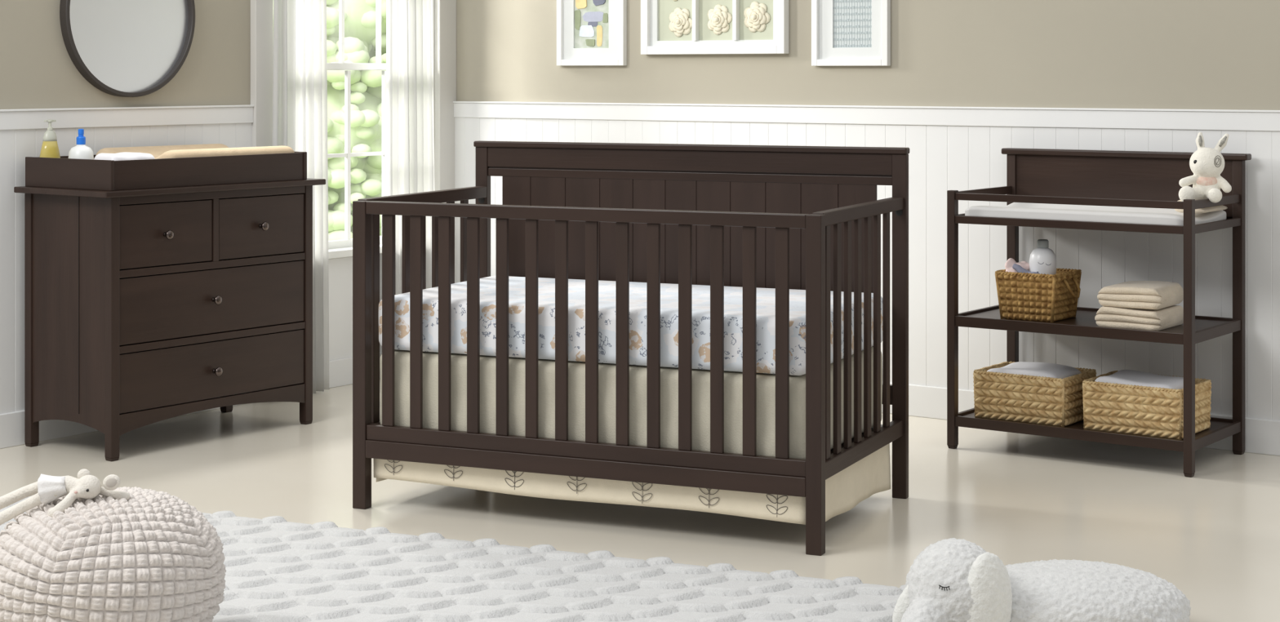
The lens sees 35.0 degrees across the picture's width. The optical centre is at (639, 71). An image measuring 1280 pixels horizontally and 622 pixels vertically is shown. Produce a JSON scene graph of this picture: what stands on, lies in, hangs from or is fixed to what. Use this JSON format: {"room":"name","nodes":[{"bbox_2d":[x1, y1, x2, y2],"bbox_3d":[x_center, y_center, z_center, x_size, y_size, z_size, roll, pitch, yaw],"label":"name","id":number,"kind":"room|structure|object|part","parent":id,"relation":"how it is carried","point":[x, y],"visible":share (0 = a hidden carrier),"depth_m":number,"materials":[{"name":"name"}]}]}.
{"room":"children's room","nodes":[
{"label":"children's room","id":0,"kind":"room"},
{"bbox_2d":[0,0,382,257],"bbox_3d":[-3.400,0.005,6.032,0.122,2.750,8.600,0,0,35],"label":"wall","id":1,"kind":"structure","parent":0,"point":[37,70],"depth_m":7.79,"materials":[{"name":"beige paint"}]},
{"bbox_2d":[0,122,252,413],"bbox_3d":[-3.716,0.739,5.464,0.017,1.047,7.308,0,0,35],"label":"wainscoting","id":2,"kind":"structure","parent":1,"relation":"attached to","point":[15,145],"depth_m":7.49,"materials":[{"name":"white paint"}]},
{"bbox_2d":[0,104,253,129],"bbox_3d":[-3.710,0.177,5.460,0.027,0.075,7.308,0,0,35],"label":"trim","id":3,"kind":"structure","parent":1,"relation":"attached to","point":[70,117],"depth_m":7.88,"materials":[{"name":"white paint"}]},
{"bbox_2d":[59,0,195,97],"bbox_3d":[-1.989,-0.223,7.910,0.038,0.648,0.648,0,0,35],"label":"round mirror","id":4,"kind":"object","parent":1,"relation":"attached to","point":[123,48],"visible":1,"depth_m":7.91,"materials":[{"name":"grey mirror"}]},
{"bbox_2d":[0,351,382,448],"bbox_3d":[-3.376,1.317,5.942,0.029,0.125,8.480,0,0,35],"label":"baseboard","id":5,"kind":"structure","parent":1,"relation":"attached to","point":[340,371],"depth_m":7.62,"materials":[{"name":"white paint"}]},
{"bbox_2d":[250,0,273,146],"bbox_3d":[-1.584,0.005,8.495,0.034,2.750,0.102,0,0,35],"label":"trim","id":6,"kind":"structure","parent":1,"relation":"attached to","point":[261,11],"depth_m":8.47,"materials":[{"name":"white paint"}]},
{"bbox_2d":[328,253,382,360],"bbox_3d":[-1.260,1.041,8.983,0.006,0.442,1.070,0,0,35],"label":"wainscoting","id":7,"kind":"structure","parent":1,"relation":"attached to","point":[340,269],"depth_m":8.91,"materials":[{"name":"white paint"}]},
{"bbox_2d":[327,0,434,259],"bbox_3d":[-1.287,-0.029,9.002,0.170,1.683,1.070,0,0,35],"label":"window","id":8,"kind":"structure","parent":1,"relation":"in","point":[342,248],"depth_m":9.02,"materials":[{"name":"white paint"}]},
{"bbox_3d":[-1.280,0.796,8.998,0.155,0.033,1.070,0,0,35],"label":"sill","id":9,"kind":"part","parent":8,"relation":"part of","materials":[{"name":"white paint"}]},
{"bbox_3d":[-1.329,-0.427,9.039,0.028,0.845,1.034,0,0,35],"label":"sash","id":10,"kind":"part","parent":8,"relation":"part of","materials":[{"name":"white paint"}]},
{"bbox_3d":[-1.300,0.372,9.018,0.030,0.815,1.034,0,0,35],"label":"sash","id":11,"kind":"part","parent":8,"relation":"part of","materials":[{"name":"white paint"}]},
{"bbox_2d":[434,0,456,203],"bbox_3d":[-0.907,0.005,9.463,0.034,2.750,0.120,0,0,35],"label":"trim","id":12,"kind":"structure","parent":1,"relation":"attached to","point":[445,11],"depth_m":9.43,"materials":[{"name":"white paint"}]},
{"bbox_2d":[0,378,1279,621],"bbox_3d":[-0.825,1.410,4.305,6.320,0.060,8.720,0,0,35],"label":"floor","id":13,"kind":"structure","parent":0,"point":[1213,534],"depth_m":6.46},
{"bbox_2d":[13,177,325,461],"bbox_3d":[-1.763,0.901,7.696,0.531,0.957,1.063,0,0,37],"label":"dresser","id":14,"kind":"object","parent":13,"relation":"on","point":[193,299],"visible":0.99,"depth_m":7.42,"materials":[{"name":"brown wood"}]},
{"bbox_3d":[-2.239,0.912,7.468,0.037,0.935,0.037,0,0,37],"label":"leg","id":15,"kind":"part","parent":14,"relation":"part of","materials":[{"name":"brown wood"}]},
{"bbox_3d":[-2.057,0.868,7.326,0.423,0.847,0.015,0,0,37],"label":"panel","id":16,"kind":"part","parent":14,"relation":"part of","materials":[{"name":"brown wood"}]},
{"bbox_3d":[-1.871,0.912,7.191,0.037,0.935,0.037,0,0,37],"label":"leg","id":17,"kind":"part","parent":14,"relation":"part of","materials":[{"name":"brown wood"}]},
{"bbox_3d":[-1.730,0.592,7.381,0.026,0.226,0.428,0,0,37],"label":"drawer","id":18,"kind":"part","parent":14,"relation":"part of","materials":[{"name":"brown wood"}]},
{"bbox_2d":[25,151,306,191],"bbox_3d":[-1.780,0.369,7.688,0.492,0.108,0.946,0,0,37],"label":"tray","id":19,"kind":"object","parent":14,"relation":"on","point":[64,172],"visible":0.9,"depth_m":7.41,"materials":[{"name":"brown wood"}]},
{"bbox_2d":[39,119,60,158],"bbox_3d":[-2.174,0.296,7.473,0.066,0.237,0.092,0,0,37],"label":"pump bottle","id":20,"kind":"object","parent":19,"relation":"in","point":[50,148],"visible":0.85,"depth_m":7.45,"materials":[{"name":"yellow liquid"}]},
{"bbox_3d":[-1.968,0.370,7.829,0.014,0.106,0.916,0,0,37],"label":"panel","id":21,"kind":"part","parent":19,"relation":"part of","materials":[{"name":"brown wood"}]},
{"bbox_3d":[-2.060,0.369,7.316,0.492,0.108,0.015,0,0,37],"label":"panel","id":22,"kind":"part","parent":19,"relation":"part of","materials":[{"name":"brown wood"}]},
{"bbox_2d":[68,128,93,159],"bbox_3d":[-2.052,0.313,7.448,0.091,0.203,0.091,0,0,37],"label":"pump bottle","id":23,"kind":"object","parent":19,"relation":"in","point":[80,151],"visible":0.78,"depth_m":7.42,"materials":[{"name":"white plastic"}]},
{"bbox_2d":[93,151,155,160],"bbox_3d":[-1.865,0.354,7.341,0.130,0.120,0.205,0,0,37],"label":"pack","id":24,"kind":"object","parent":19,"relation":"in","point":[124,155],"visible":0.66,"depth_m":7.29,"materials":[{"name":"white"}]},
{"bbox_2d":[95,143,294,159],"bbox_3d":[-1.702,0.352,7.792,0.440,0.124,0.640,0,0,37],"label":"changing pad","id":25,"kind":"object","parent":19,"relation":"in","point":[209,149],"visible":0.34,"depth_m":7.73,"materials":[{"name":"beige fabric"}]},
{"bbox_3d":[-1.592,0.370,7.548,0.014,0.106,0.918,0,0,37],"label":"panel","id":26,"kind":"part","parent":19,"relation":"part of","materials":[{"name":"brown wood"}]},
{"bbox_3d":[-1.500,0.369,8.060,0.492,0.108,0.015,0,0,37],"label":"panel","id":27,"kind":"part","parent":19,"relation":"part of","materials":[{"name":"brown wood"}]},
{"bbox_3d":[-1.710,0.593,7.355,0.036,0.036,0.036,0,0,37],"label":"knob","id":28,"kind":"part","parent":14,"relation":"part of","materials":[{"name":"silver metal"}]},
{"bbox_3d":[-1.590,1.112,7.567,0.026,0.209,0.894,0,0,37],"label":"drawer","id":29,"kind":"part","parent":14,"relation":"part of","materials":[{"name":"brown wood"}]},
{"bbox_3d":[-1.590,0.857,7.567,0.026,0.236,0.894,0,0,37],"label":"drawer","id":30,"kind":"part","parent":14,"relation":"part of","materials":[{"name":"brown wood"}]},
{"bbox_3d":[-1.587,0.991,7.565,0.027,0.026,0.901,0,0,37],"label":"rail","id":31,"kind":"part","parent":14,"relation":"part of","materials":[{"name":"brown wood"}]},
{"bbox_3d":[-1.587,0.722,7.565,0.027,0.027,0.901,0,0,37],"label":"rail","id":32,"kind":"part","parent":14,"relation":"part of","materials":[{"name":"brown wood"}]},
{"bbox_3d":[-1.587,0.460,7.565,0.027,0.030,0.901,0,0,37],"label":"rail","id":33,"kind":"part","parent":14,"relation":"part of","materials":[{"name":"brown wood"}]},
{"bbox_3d":[-1.573,0.850,7.538,0.036,0.036,0.036,0,0,37],"label":"knob","id":34,"kind":"part","parent":14,"relation":"part of","materials":[{"name":"silver metal"}]},
{"bbox_3d":[-1.571,1.116,7.540,0.036,0.036,0.036,0,0,37],"label":"knob","id":35,"kind":"part","parent":14,"relation":"part of","materials":[{"name":"silver metal"}]},
{"bbox_3d":[-1.675,0.912,8.217,0.037,0.935,0.037,0,0,37],"label":"leg","id":36,"kind":"part","parent":14,"relation":"part of","materials":[{"name":"brown wood"}]},
{"bbox_3d":[-1.451,0.592,7.751,0.026,0.226,0.432,0,0,37],"label":"drawer","id":37,"kind":"part","parent":14,"relation":"part of","materials":[{"name":"brown wood"}]},
{"bbox_3d":[-1.433,0.590,7.724,0.036,0.036,0.036,0,0,37],"label":"knob","id":38,"kind":"part","parent":14,"relation":"part of","materials":[{"name":"silver metal"}]},
{"bbox_3d":[-1.307,0.912,7.941,0.037,0.935,0.037,0,0,37],"label":"leg","id":39,"kind":"part","parent":14,"relation":"part of","materials":[{"name":"brown wood"}]},
{"bbox_2d":[0,495,905,621],"bbox_3d":[-0.896,1.368,5.185,3.110,0.028,1.682,0,0,24],"label":"rug","id":40,"kind":"object","parent":13,"relation":"on","point":[277,569],"visible":0.59,"depth_m":5.40,"materials":[{"name":"white fabric"}]},
{"bbox_2d":[0,486,226,621],"bbox_3d":[-1.243,1.165,4.721,0.550,0.374,0.549,0,0,0],"label":"pouf","id":41,"kind":"object","parent":40,"relation":"on","point":[150,556],"visible":0.9,"depth_m":4.53,"materials":[{"name":"white fabric"}]},
{"bbox_2d":[0,468,129,525],"bbox_3d":[-1.342,0.982,4.661,0.328,0.131,0.114,0,0,0],"label":"doll","id":42,"kind":"object","parent":41,"relation":"on","point":[47,488],"visible":1,"depth_m":4.65,"materials":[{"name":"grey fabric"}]},
{"bbox_2d":[352,140,909,555],"bbox_3d":[-0.026,0.814,6.492,1.584,1.133,0.876,0,0,24],"label":"crib","id":43,"kind":"object","parent":13,"relation":"on","point":[783,218],"visible":0.94,"depth_m":6.29,"materials":[{"name":"brown wood"}]},
{"bbox_3d":[-0.878,0.895,6.412,0.047,0.970,0.040,0,0,24],"label":"leg","id":44,"kind":"part","parent":43,"relation":"part of","materials":[{"name":"brown wood"}]},
{"bbox_3d":[-0.719,0.426,6.802,0.035,0.040,0.802,0,0,24],"label":"rail","id":45,"kind":"part","parent":43,"relation":"part of","materials":[{"name":"brown wood"}]},
{"bbox_3d":[-0.556,0.824,7.185,0.047,1.112,0.030,0,0,24],"label":"leg","id":46,"kind":"part","parent":43,"relation":"part of","materials":[{"name":"brown wood"}]},
{"bbox_3d":[-0.189,1.165,6.104,1.463,0.103,0.034,0,0,24],"label":"rail","id":47,"kind":"part","parent":43,"relation":"part of","materials":[{"name":"brown wood"}]},
{"bbox_3d":[-0.188,0.430,6.106,1.463,0.040,0.036,0,0,24],"label":"rail","id":48,"kind":"part","parent":43,"relation":"part of","materials":[{"name":"brown wood"}]},
{"bbox_2d":[379,346,882,458],"bbox_3d":[-0.022,1.015,6.488,1.435,0.256,0.780,0,0,24],"label":"skirt","id":49,"kind":"object","parent":43,"relation":"in","point":[733,380],"visible":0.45,"depth_m":6.11,"materials":[{"name":"fabric"}]},
{"bbox_2d":[378,275,882,375],"bbox_3d":[-0.022,0.799,6.489,1.447,0.170,0.782,0,0,24],"label":"mattress","id":50,"kind":"object","parent":49,"relation":"on","point":[733,295],"visible":0.58,"depth_m":6.19,"materials":[{"name":"fabric"}]},
{"bbox_2d":[373,443,890,524],"bbox_3d":[-0.018,1.253,6.489,1.469,0.190,0.804,0,0,24],"label":"skirt","id":51,"kind":"object","parent":43,"relation":"attached to","point":[870,475],"visible":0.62,"depth_m":6.13,"materials":[{"name":"beige fabric"}]},
{"bbox_3d":[-0.683,1.234,6.790,0.009,0.151,0.764,0,0,24],"label":"panel","id":52,"kind":"part","parent":51,"relation":"part of","materials":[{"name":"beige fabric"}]},
{"bbox_3d":[-0.182,1.231,6.126,1.448,0.146,0.007,0,0,24],"label":"panel","id":53,"kind":"part","parent":51,"relation":"part of","materials":[{"name":"beige fabric"}]},
{"bbox_3d":[0.648,1.253,6.199,0.017,0.190,0.764,0,0,24],"label":"panel","id":54,"kind":"part","parent":51,"relation":"part of","materials":[{"name":"beige fabric"}]},
{"bbox_3d":[0.143,0.695,6.875,1.368,0.650,0.015,0,0,24],"label":"headboard panel","id":55,"kind":"part","parent":43,"relation":"part of","materials":[{"name":"brown wood"}]},
{"bbox_3d":[0.143,0.319,6.875,1.482,0.102,0.023,0,0,24],"label":"headboard","id":56,"kind":"part","parent":43,"relation":"part of","materials":[{"name":"brown wood"}]},
{"bbox_3d":[0.142,0.257,6.873,1.584,0.020,0.042,0,0,24],"label":"cap rail","id":57,"kind":"part","parent":43,"relation":"part of","materials":[{"name":"brown wood"}]},
{"bbox_3d":[0.502,0.895,5.800,0.047,0.970,0.040,0,0,24],"label":"leg","id":58,"kind":"part","parent":43,"relation":"part of","materials":[{"name":"brown wood"}]},
{"bbox_3d":[0.673,0.426,6.185,0.035,0.040,0.802,0,0,24],"label":"rail","id":59,"kind":"part","parent":43,"relation":"part of","materials":[{"name":"brown wood"}]},
{"bbox_3d":[0.673,1.151,6.185,0.029,0.051,0.802,0,0,24],"label":"rail","id":60,"kind":"part","parent":43,"relation":"part of","materials":[{"name":"brown wood"}]},
{"bbox_3d":[0.143,1.049,6.875,1.482,0.062,0.022,0,0,24],"label":"headboard rail","id":61,"kind":"part","parent":43,"relation":"part of","materials":[{"name":"brown wood"}]},
{"bbox_3d":[0.843,0.824,6.565,0.048,1.112,0.030,0,0,24],"label":"leg","id":62,"kind":"part","parent":43,"relation":"part of","materials":[{"name":"brown wood"}]},
{"bbox_2d":[892,537,1191,621],"bbox_3d":[0.924,1.252,4.891,0.861,0.258,0.450,0,0,-26],"label":"stuffed animal","id":63,"kind":"object","parent":13,"relation":"on","point":[952,580],"visible":1,"depth_m":4.80},
{"bbox_2d":[946,147,1251,477],"bbox_3d":[1.656,0.839,7.369,0.962,1.083,0.541,0,0,36],"label":"table","id":64,"kind":"object","parent":13,"relation":"on","point":[1108,178],"visible":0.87,"depth_m":7.31,"materials":[{"name":"brown wood"}]},
{"bbox_3d":[1.145,0.908,7.425,0.030,0.944,0.034,0,0,36],"label":"leg","id":65,"kind":"part","parent":64,"relation":"part of","materials":[{"name":"brown wood"}]},
{"bbox_3d":[1.288,1.278,7.630,0.016,0.037,0.467,0,0,36],"label":"shelf rail","id":66,"kind":"part","parent":64,"relation":"part of","materials":[{"name":"brown wood"}]},
{"bbox_3d":[1.288,0.912,7.630,0.016,0.038,0.467,0,0,36],"label":"shelf rail","id":67,"kind":"part","parent":64,"relation":"part of","materials":[{"name":"brown wood"}]},
{"bbox_3d":[1.290,0.457,7.628,0.014,0.030,0.467,0,0,36],"label":"guard rail","id":68,"kind":"part","parent":64,"relation":"part of","materials":[{"name":"brown wood"}]},
{"bbox_3d":[1.439,0.850,7.830,0.036,1.060,0.035,0,0,36],"label":"leg","id":69,"kind":"part","parent":64,"relation":"part of","materials":[{"name":"brown wood"}]},
{"bbox_2d":[973,361,1096,427],"bbox_3d":[1.446,1.179,7.428,0.370,0.176,0.300,0,0,36],"label":"woven basket","id":70,"kind":"object","parent":64,"relation":"on","point":[1014,397],"visible":0.77,"depth_m":7.31,"materials":[{"name":"brown wicker"}]},
{"bbox_2d":[986,361,1081,378],"bbox_3d":[1.442,1.172,7.430,0.300,0.192,0.235,0,0,36],"label":"folded cloth","id":71,"kind":"object","parent":70,"relation":"in","point":[1028,368],"visible":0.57,"depth_m":7.37,"materials":[{"name":"white fabric"}]},
{"bbox_2d":[995,268,1081,322],"bbox_3d":[1.469,0.814,7.405,0.274,0.177,0.242,0,0,36],"label":"woven basket","id":72,"kind":"object","parent":64,"relation":"on","point":[1051,298],"visible":0.95,"depth_m":7.33,"materials":[{"name":"brown wicker"}]},
{"bbox_2d":[1004,258,1029,272],"bbox_3d":[1.381,0.728,7.422,0.088,0.082,0.078,0,0,-28],"label":"crumpled cloth","id":73,"kind":"object","parent":72,"relation":"in","point":[1009,264],"visible":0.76,"depth_m":7.40,"materials":[{"name":"pink fabric"}]},
{"bbox_2d":[1012,263,1039,274],"bbox_3d":[1.401,0.728,7.352,0.108,0.054,0.043,0,0,36],"label":"cloth","id":74,"kind":"object","parent":72,"relation":"in","point":[1018,268],"visible":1,"depth_m":7.36,"materials":[{"name":"grey fabric"}]},
{"bbox_2d":[1029,239,1056,275],"bbox_3d":[1.466,0.755,7.383,0.098,0.284,0.100,0,0,36],"label":"bottle","id":75,"kind":"object","parent":72,"relation":"in","point":[1042,260],"visible":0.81,"depth_m":7.35,"materials":[{"name":"white"}]},
{"bbox_3d":[1.566,0.784,7.340,0.042,0.073,0.094,0,0,36],"label":"rope handle","id":76,"kind":"part","parent":72,"relation":"part of","materials":[{"name":"brown wicker"}]},
{"bbox_3d":[1.504,0.541,7.160,0.862,0.028,0.016,0,0,36],"label":"shelf rail","id":77,"kind":"part","parent":64,"relation":"part of","materials":[{"name":"brown wood"}]},
{"bbox_3d":[1.504,0.912,7.160,0.862,0.038,0.016,0,0,36],"label":"shelf rail","id":78,"kind":"part","parent":64,"relation":"part of","materials":[{"name":"brown wood"}]},
{"bbox_3d":[1.505,0.457,7.161,0.862,0.026,0.014,0,0,36],"label":"guard rail","id":79,"kind":"part","parent":64,"relation":"part of","materials":[{"name":"brown wood"}]},
{"bbox_3d":[1.504,1.278,7.160,0.862,0.037,0.016,0,0,36],"label":"shelf rail","id":80,"kind":"part","parent":64,"relation":"part of","materials":[{"name":"brown wood"}]},
{"bbox_2d":[964,202,1226,226],"bbox_3d":[1.650,0.515,7.364,0.830,0.046,0.440,0,0,36],"label":"changing pad","id":81,"kind":"object","parent":64,"relation":"on","point":[1165,216],"visible":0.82,"depth_m":7.24,"materials":[{"name":"white fabric"}]},
{"bbox_2d":[1174,204,1227,213],"bbox_3d":[1.991,0.486,7.196,0.110,0.023,0.254,0,0,36],"label":"folded blanket","id":82,"kind":"object","parent":81,"relation":"on","point":[1221,207],"visible":0.48,"depth_m":7.13,"materials":[{"name":"beige fabric"}]},
{"bbox_3d":[1.989,0.462,7.194,0.104,0.025,0.242,0,0,36],"label":"folded blanket","id":83,"kind":"object","parent":82,"relation":"on","visible":0},
{"bbox_2d":[1178,132,1231,202],"bbox_3d":[1.978,0.336,7.098,0.180,0.244,0.148,0,0,18],"label":"rabbit","id":84,"kind":"object","parent":83,"relation":"on","point":[1206,165],"visible":0.98,"depth_m":7.08},
{"bbox_2d":[963,412,1232,440],"bbox_3d":[1.654,1.273,7.370,0.866,0.010,0.499,0,0,36],"label":"shelf","id":85,"kind":"object","parent":64,"relation":"attached to","point":[1220,428],"depth_m":7.19,"materials":[{"name":"brown wood"}]},
{"bbox_2d":[967,308,1231,333],"bbox_3d":[1.654,0.907,7.370,0.866,0.010,0.499,0,0,36],"label":"shelf","id":86,"kind":"object","parent":64,"relation":"attached to","point":[1084,322],"depth_m":7.25,"materials":[{"name":"brown wood"}]},
{"bbox_3d":[1.798,0.423,7.570,0.852,0.207,0.014,0,0,36],"label":"panel","id":87,"kind":"part","parent":64,"relation":"part of","materials":[{"name":"brown wood"}]},
{"bbox_3d":[1.798,0.308,7.567,0.962,0.023,0.054,0,0,36],"label":"cap rail","id":88,"kind":"part","parent":64,"relation":"part of","materials":[{"name":"brown wood"}]},
{"bbox_2d":[1094,305,1183,331],"bbox_3d":[1.774,0.865,7.186,0.240,0.074,0.274,0,0,36],"label":"folded towel","id":89,"kind":"object","parent":64,"relation":"on","point":[1172,316],"visible":0.8,"depth_m":7.09,"materials":[{"name":"beige fabric"}]},
{"bbox_2d":[1097,280,1183,309],"bbox_3d":[1.776,0.790,7.187,0.232,0.076,0.266,0,0,34],"label":"folded towel","id":90,"kind":"object","parent":89,"relation":"on","point":[1145,295],"visible":1,"depth_m":7.10,"materials":[{"name":"beige fabric"}]},
{"bbox_2d":[1082,370,1211,439],"bbox_3d":[1.795,1.179,7.183,0.376,0.176,0.304,0,0,36],"label":"woven basket","id":91,"kind":"object","parent":64,"relation":"on","point":[1142,411],"visible":0.82,"depth_m":7.08,"materials":[{"name":"brown wicker"}]},
{"bbox_2d":[1094,369,1183,389],"bbox_3d":[1.788,1.172,7.188,0.300,0.191,0.235,0,0,36],"label":"folded cloth","id":92,"kind":"object","parent":91,"relation":"in","point":[1129,377],"visible":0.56,"depth_m":7.15,"materials":[{"name":"white fabric"}]},
{"bbox_3d":[1.802,0.912,7.577,0.862,0.038,0.014,0,0,36],"label":"shelf rail","id":93,"kind":"part","parent":64,"relation":"part of","materials":[{"name":"brown wood"}]},
{"bbox_3d":[1.869,0.908,6.905,0.030,0.944,0.034,0,0,36],"label":"leg","id":94,"kind":"part","parent":64,"relation":"part of","materials":[{"name":"brown wood"}]},
{"bbox_3d":[2.015,0.457,7.108,0.014,0.030,0.467,0,0,36],"label":"guard rail","id":95,"kind":"part","parent":64,"relation":"part of","materials":[{"name":"brown wood"}]},
{"bbox_3d":[2.018,0.541,7.106,0.016,0.028,0.467,0,0,36],"label":"shelf rail","id":96,"kind":"part","parent":64,"relation":"part of","materials":[{"name":"brown wood"}]},
{"bbox_3d":[2.018,0.912,7.106,0.016,0.038,0.467,0,0,36],"label":"shelf rail","id":97,"kind":"part","parent":64,"relation":"part of","materials":[{"name":"brown wood"}]},
{"bbox_3d":[2.018,1.278,7.106,0.016,0.037,0.467,0,0,36],"label":"shelf rail","id":98,"kind":"part","parent":64,"relation":"part of","materials":[{"name":"brown wood"}]},
{"bbox_3d":[1.802,1.278,7.577,0.862,0.037,0.014,0,0,36],"label":"shelf rail","id":99,"kind":"part","parent":64,"relation":"part of","materials":[{"name":"brown wood"}]},
{"bbox_3d":[2.159,0.850,7.313,0.036,1.060,0.035,0,0,36],"label":"leg","id":100,"kind":"part","parent":64,"relation":"part of","materials":[{"name":"brown wood"}]},
{"bbox_2d":[456,0,1279,110],"bbox_3d":[1.639,0.005,7.829,6.320,2.750,0.122,0,0,35],"label":"wall","id":101,"kind":"structure","parent":0,"point":[1099,54],"depth_m":8.02,"materials":[{"name":"beige paint"}]},
{"bbox_2d":[556,0,626,65],"bbox_3d":[-0.217,-0.273,9.034,0.369,0.495,0.029,0,0,35],"label":"picture","id":102,"kind":"object","parent":101,"relation":"attached to","point":[589,32],"visible":1,"depth_m":9.04,"materials":[{"name":"white paint"}]},
{"bbox_2d":[574,0,608,48],"bbox_3d":[-0.213,-0.262,9.045,0.198,0.321,0.004,0,0,35],"label":"artwork","id":103,"kind":"object","parent":102,"relation":"attached to","point":[580,42],"depth_m":9.04},
{"bbox_2d":[640,0,788,54],"bbox_3d":[0.312,-0.277,8.657,0.728,0.407,0.041,0,0,35],"label":"picture","id":104,"kind":"object","parent":101,"relation":"attached to","point":[668,27],"visible":1,"depth_m":8.65,"materials":[{"name":"white paint"}]},
{"bbox_2d":[811,0,890,66],"bbox_3d":[0.860,-0.271,8.282,0.353,0.498,0.029,0,0,35],"label":"picture","id":105,"kind":"object","parent":101,"relation":"attached to","point":[845,33],"visible":1,"depth_m":8.29,"materials":[{"name":"white paint"}]},
{"bbox_2d":[833,0,871,48],"bbox_3d":[0.871,-0.258,8.288,0.185,0.328,0.004,0,0,35],"label":"artwork","id":106,"kind":"object","parent":105,"relation":"attached to","point":[852,19],"depth_m":8.29,"materials":[{"name":"white paper"}]},
{"bbox_2d":[453,101,1279,131],"bbox_3d":[1.647,0.177,7.735,6.200,0.075,0.027,0,0,35],"label":"trim","id":107,"kind":"structure","parent":101,"relation":"attached to","point":[1080,117],"depth_m":8.16,"materials":[{"name":"white paint"}]},
{"bbox_2d":[454,117,1279,421],"bbox_3d":[1.651,0.739,7.740,6.200,1.047,0.012,0,0,35],"label":"wainscoting","id":108,"kind":"structure","parent":101,"relation":"attached to","point":[942,158],"depth_m":7.87,"materials":[{"name":"white paint"}]},
{"bbox_2d":[881,382,1279,456],"bbox_3d":[1.648,1.317,7.736,6.200,0.125,0.024,0,0,35],"label":"baseboard","id":109,"kind":"structure","parent":101,"relation":"attached to","point":[1262,436],"depth_m":7.96,"materials":[{"name":"white paint"}]},
{"bbox_3d":[-1.248,-1.120,8.975,0.034,0.500,1.070,0,0,35],"label":"trim","id":110,"kind":"structure","parent":0,"visible":0},
{"bbox_3d":[-1.227,-1.069,8.923,0.064,0.045,1.290,0,0,35],"label":"curtain rod","id":111,"kind":"object","parent":110,"relation":"attached to","visible":0},
{"bbox_2d":[271,0,328,393],"bbox_3d":[-1.439,0.166,8.580,0.079,2.404,0.338,0,0,35],"label":"curtain","id":112,"kind":"object","parent":111,"relation":"hanging from","point":[300,64],"visible":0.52,"depth_m":8.62,"materials":[{"name":"white fabric"}]},
{"bbox_2d":[386,0,435,294],"bbox_3d":[-1.028,0.166,9.171,0.074,2.404,0.349,0,0,35],"label":"curtain","id":113,"kind":"object","parent":111,"relation":"hanging from","point":[410,100],"visible":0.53,"depth_m":9.15,"materials":[{"name":"white fabric"}]},
{"label":"outside","id":114,"kind":"structure","parent":0,"visible":0},
{"bbox_3d":[-5.500,1.450,22.200,17.000,0.060,23.600,0,0,0],"label":"lawn","id":115,"kind":"structure","parent":114,"visible":0},
{"bbox_2d":[326,0,386,240],"bbox_3d":[-2.749,-0.221,15.022,2.213,3.289,1.486,0,0,-9],"label":"tree","id":116,"kind":"object","parent":115,"relation":"on","point":[359,15],"visible":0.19,"depth_m":14.61,"materials":[{"name":"green plant"}]}
]}

